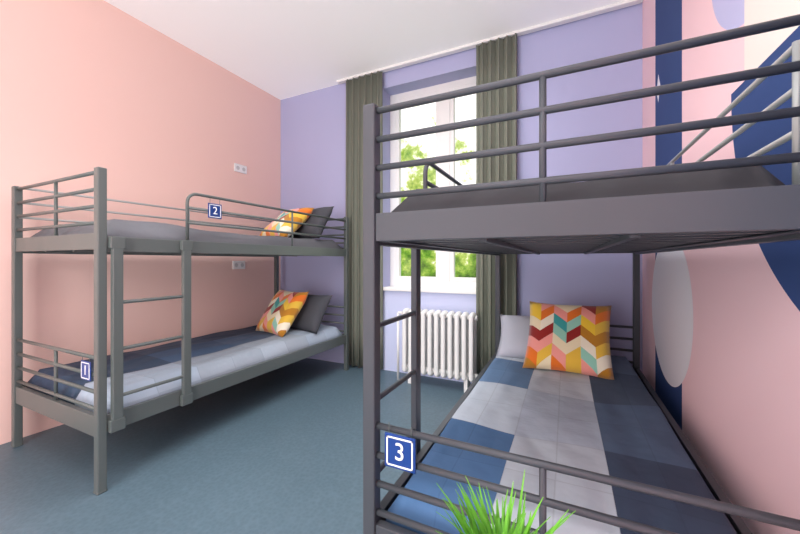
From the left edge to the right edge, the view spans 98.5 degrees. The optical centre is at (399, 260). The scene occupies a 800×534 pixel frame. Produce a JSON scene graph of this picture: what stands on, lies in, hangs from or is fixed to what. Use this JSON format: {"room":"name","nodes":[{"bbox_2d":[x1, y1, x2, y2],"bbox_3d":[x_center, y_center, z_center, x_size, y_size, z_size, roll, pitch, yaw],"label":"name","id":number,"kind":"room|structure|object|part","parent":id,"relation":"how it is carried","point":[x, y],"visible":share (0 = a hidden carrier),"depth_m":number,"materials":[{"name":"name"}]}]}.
{"room":"hostel dormitory room","nodes":[
{"label":"hostel dormitory room","id":0,"kind":"room"},
{"bbox_2d":[0,0,280,444],"bbox_3d":[-2.626,-0.417,2.130,0.300,3.100,4.760,0,0,26],"label":"wall","id":1,"kind":"structure","parent":0,"point":[85,85],"depth_m":2.70,"materials":[{"name":"pink paint"}]},
{"bbox_2d":[232,261,244,268],"bbox_3d":[-1.713,0.043,3.665,0.014,0.085,0.155,0,0,26],"label":"wall socket","id":2,"kind":"object","parent":1,"relation":"attached to","point":[235,264],"visible":1,"depth_m":3.65,"materials":[{"name":"white plastic"}]},
{"bbox_2d":[234,163,246,173],"bbox_3d":[-1.704,-0.987,3.683,0.014,0.085,0.155,0,0,26],"label":"wall socket","id":3,"kind":"object","parent":1,"relation":"attached to","point":[237,167],"visible":1,"depth_m":3.68,"materials":[{"name":"white plastic"}]},
{"bbox_2d":[0,358,471,533],"bbox_3d":[-0.840,1.183,1.270,4.265,0.100,5.360,0,0,26],"label":"floor","id":4,"kind":"structure","parent":0,"point":[280,450],"depth_m":1.94,"materials":[{"name":"carpet"}]},
{"bbox_2d":[11,167,348,494],"bbox_3d":[-1.442,0.338,2.841,1.041,1.590,2.144,0,0,26],"label":"bunk bed","id":5,"kind":"object","parent":4,"relation":"on","point":[100,394],"visible":0.92,"depth_m":2.05,"materials":[{"name":"silver metal"}]},
{"bbox_3d":[-1.566,0.546,1.718,0.095,0.095,0.005,0,0,26],"label":"plate","id":6,"kind":"part","parent":5,"relation":"part of","materials":[{"name":"blue ceramic"}]},
{"bbox_3d":[-1.452,0.742,2.846,0.914,0.152,2.040,0,0,26],"label":"mattress","id":7,"kind":"part","parent":5,"relation":"part of","materials":[{"name":"grey fabric"}]},
{"bbox_3d":[-1.452,-0.158,2.846,0.904,0.162,2.030,0,0,26],"label":"mattress","id":8,"kind":"part","parent":5,"relation":"part of","materials":[{"name":"grey fabric"}]},
{"bbox_3d":[-1.194,-0.322,2.223,0.005,0.095,0.095,0,0,26],"label":"plate","id":9,"kind":"part","parent":5,"relation":"part of","materials":[{"name":"blue metal"}]},
{"bbox_3d":[-0.922,-0.267,2.825,0.018,0.309,1.679,0,0,26],"label":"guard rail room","id":10,"kind":"part","parent":5,"relation":"part of","materials":[{"name":"silver metal"}]},
{"bbox_2d":[255,289,308,336],"bbox_3d":[-1.139,0.487,3.319,0.484,0.388,0.310,0,0,41],"label":"throw pillow","id":11,"kind":"object","parent":5,"relation":"on","point":[285,306],"visible":1,"depth_m":3.22,"materials":[{"name":"fabric"}]},
{"bbox_2d":[259,207,313,236],"bbox_3d":[-1.121,-0.366,3.387,0.460,0.324,0.347,0,0,40],"label":"throw pillow","id":12,"kind":"object","parent":5,"relation":"on","point":[274,225],"visible":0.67,"depth_m":3.27,"materials":[{"name":"fabric"}]},
{"bbox_2d":[290,294,331,333],"bbox_3d":[-0.940,0.508,3.448,0.550,0.346,0.234,0,0,36],"label":"bed pillow","id":13,"kind":"object","parent":5,"relation":"on","point":[309,318],"visible":0.64,"depth_m":3.33,"materials":[{"name":"grey fabric"}]},
{"bbox_2d":[289,206,333,238],"bbox_3d":[-0.926,-0.377,3.479,0.550,0.329,0.226,0,0,36],"label":"bed pillow","id":14,"kind":"object","parent":5,"relation":"on","point":[323,211],"visible":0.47,"depth_m":3.35,"materials":[{"name":"grey fabric"}]},
{"bbox_2d":[397,308,477,392],"bbox_3d":[0.332,0.788,3.125,0.802,0.690,0.152,0,0,26],"label":"radiator","id":15,"kind":"object","parent":4,"relation":"on","point":[448,340],"visible":0.77,"depth_m":3.04,"materials":[{"name":"white metal"}]},
{"bbox_2d":[436,470,574,533],"bbox_3d":[0.144,0.732,0.449,0.225,0.801,0.231,0,0,26],"label":"potted plant","id":16,"kind":"object","parent":4,"relation":"on","point":[484,526],"visible":1,"depth_m":0.49,"materials":[{"name":"green plant"}]},
{"bbox_2d":[363,14,799,533],"bbox_3d":[0.800,0.338,1.757,1.041,1.590,2.144,0,0,26],"label":"bunk bed","id":17,"kind":"object","parent":4,"relation":"on","point":[608,452],"visible":0.91,"depth_m":0.97,"materials":[{"name":"silver metal"}]},
{"bbox_3d":[0.000,0.533,0.959,0.095,0.095,0.005,0,0,26],"label":"plate","id":18,"kind":"part","parent":17,"relation":"part of","materials":[{"name":"blue ceramic"}]},
{"bbox_3d":[0.463,-0.267,2.152,0.018,0.309,1.679,0,0,26],"label":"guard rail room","id":19,"kind":"part","parent":17,"relation":"part of","materials":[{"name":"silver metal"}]},
{"bbox_2d":[496,315,529,357],"bbox_3d":[1.005,0.552,2.483,0.580,0.276,0.308,0,0,22],"label":"bed pillow","id":20,"kind":"object","parent":17,"relation":"on","point":[514,328],"visible":0.38,"depth_m":2.48,"materials":[{"name":"grey fabric"}]},
{"bbox_3d":[0.811,0.741,1.752,0.914,0.155,2.040,0,0,26],"label":"mattress","id":21,"kind":"part","parent":17,"relation":"part of","materials":[{"name":"fabric"}]},
{"bbox_2d":[522,301,613,379],"bbox_3d":[1.072,0.484,2.208,0.500,0.394,0.328,0,0,29],"label":"throw pillow","id":22,"kind":"object","parent":17,"relation":"on","point":[569,338],"visible":1,"depth_m":2.14,"materials":[{"name":"fabric"}]},
{"bbox_3d":[0.811,-0.157,1.752,0.904,0.160,2.030,0,0,26],"label":"mattress","id":23,"kind":"part","parent":17,"relation":"part of","materials":[{"name":"grey fabric"}]},
{"bbox_2d":[104,0,642,99],"bbox_3d":[-0.840,-2.017,1.270,4.265,0.100,5.360,0,0,26],"label":"ceiling","id":24,"kind":"structure","parent":0,"point":[285,49],"depth_m":2.90,"materials":[{"name":"white paint"}]},
{"bbox_2d":[337,0,641,369],"bbox_3d":[0.557,-0.427,3.163,2.760,3.080,0.077,0,0,26],"label":"curtain","id":25,"kind":"object","parent":24,"relation":"hanging from","point":[365,88],"visible":0.45,"depth_m":3.63,"materials":[{"name":"olive green fabric"},{"name":"white gloss paint"}]},
{"bbox_2d":[476,33,516,373],"bbox_3d":[0.842,-0.412,3.017,0.353,3.050,0.068,0,0,26],"label":"curtain","id":26,"kind":"object","parent":24,"relation":"hanging from","point":[496,60],"visible":0.46,"depth_m":3.02,"materials":[{"name":"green fabric"}]},
{"bbox_2d":[281,3,641,382],"bbox_3d":[0.257,-0.417,3.550,4.265,3.100,0.300,0,0,26],"label":"wall","id":27,"kind":"structure","parent":0,"point":[313,124],"depth_m":2.97,"materials":[{"name":"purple paint"}]},
{"bbox_2d":[383,286,475,293],"bbox_3d":[0.373,0.288,3.427,1.240,0.035,0.250,0,0,26],"label":"window sill","id":28,"kind":"structure","parent":27,"relation":"attached to","point":[387,288],"depth_m":3.34,"materials":[{"name":"white paint"}]},
{"bbox_2d":[390,76,475,288],"bbox_3d":[0.413,-0.762,3.509,1.140,2.070,0.112,0,0,26],"label":"window","id":29,"kind":"structure","parent":27,"relation":"in","point":[445,277],"depth_m":3.50,"materials":[{"name":"white paint"}]},
{"bbox_2d":[642,0,799,533],"bbox_3d":[0.947,-0.417,0.410,0.300,3.100,4.760,0,0,26],"label":"wall","id":30,"kind":"structure","parent":0,"point":[721,325],"depth_m":1.25,"materials":[{"name":"paint"}]}
]}

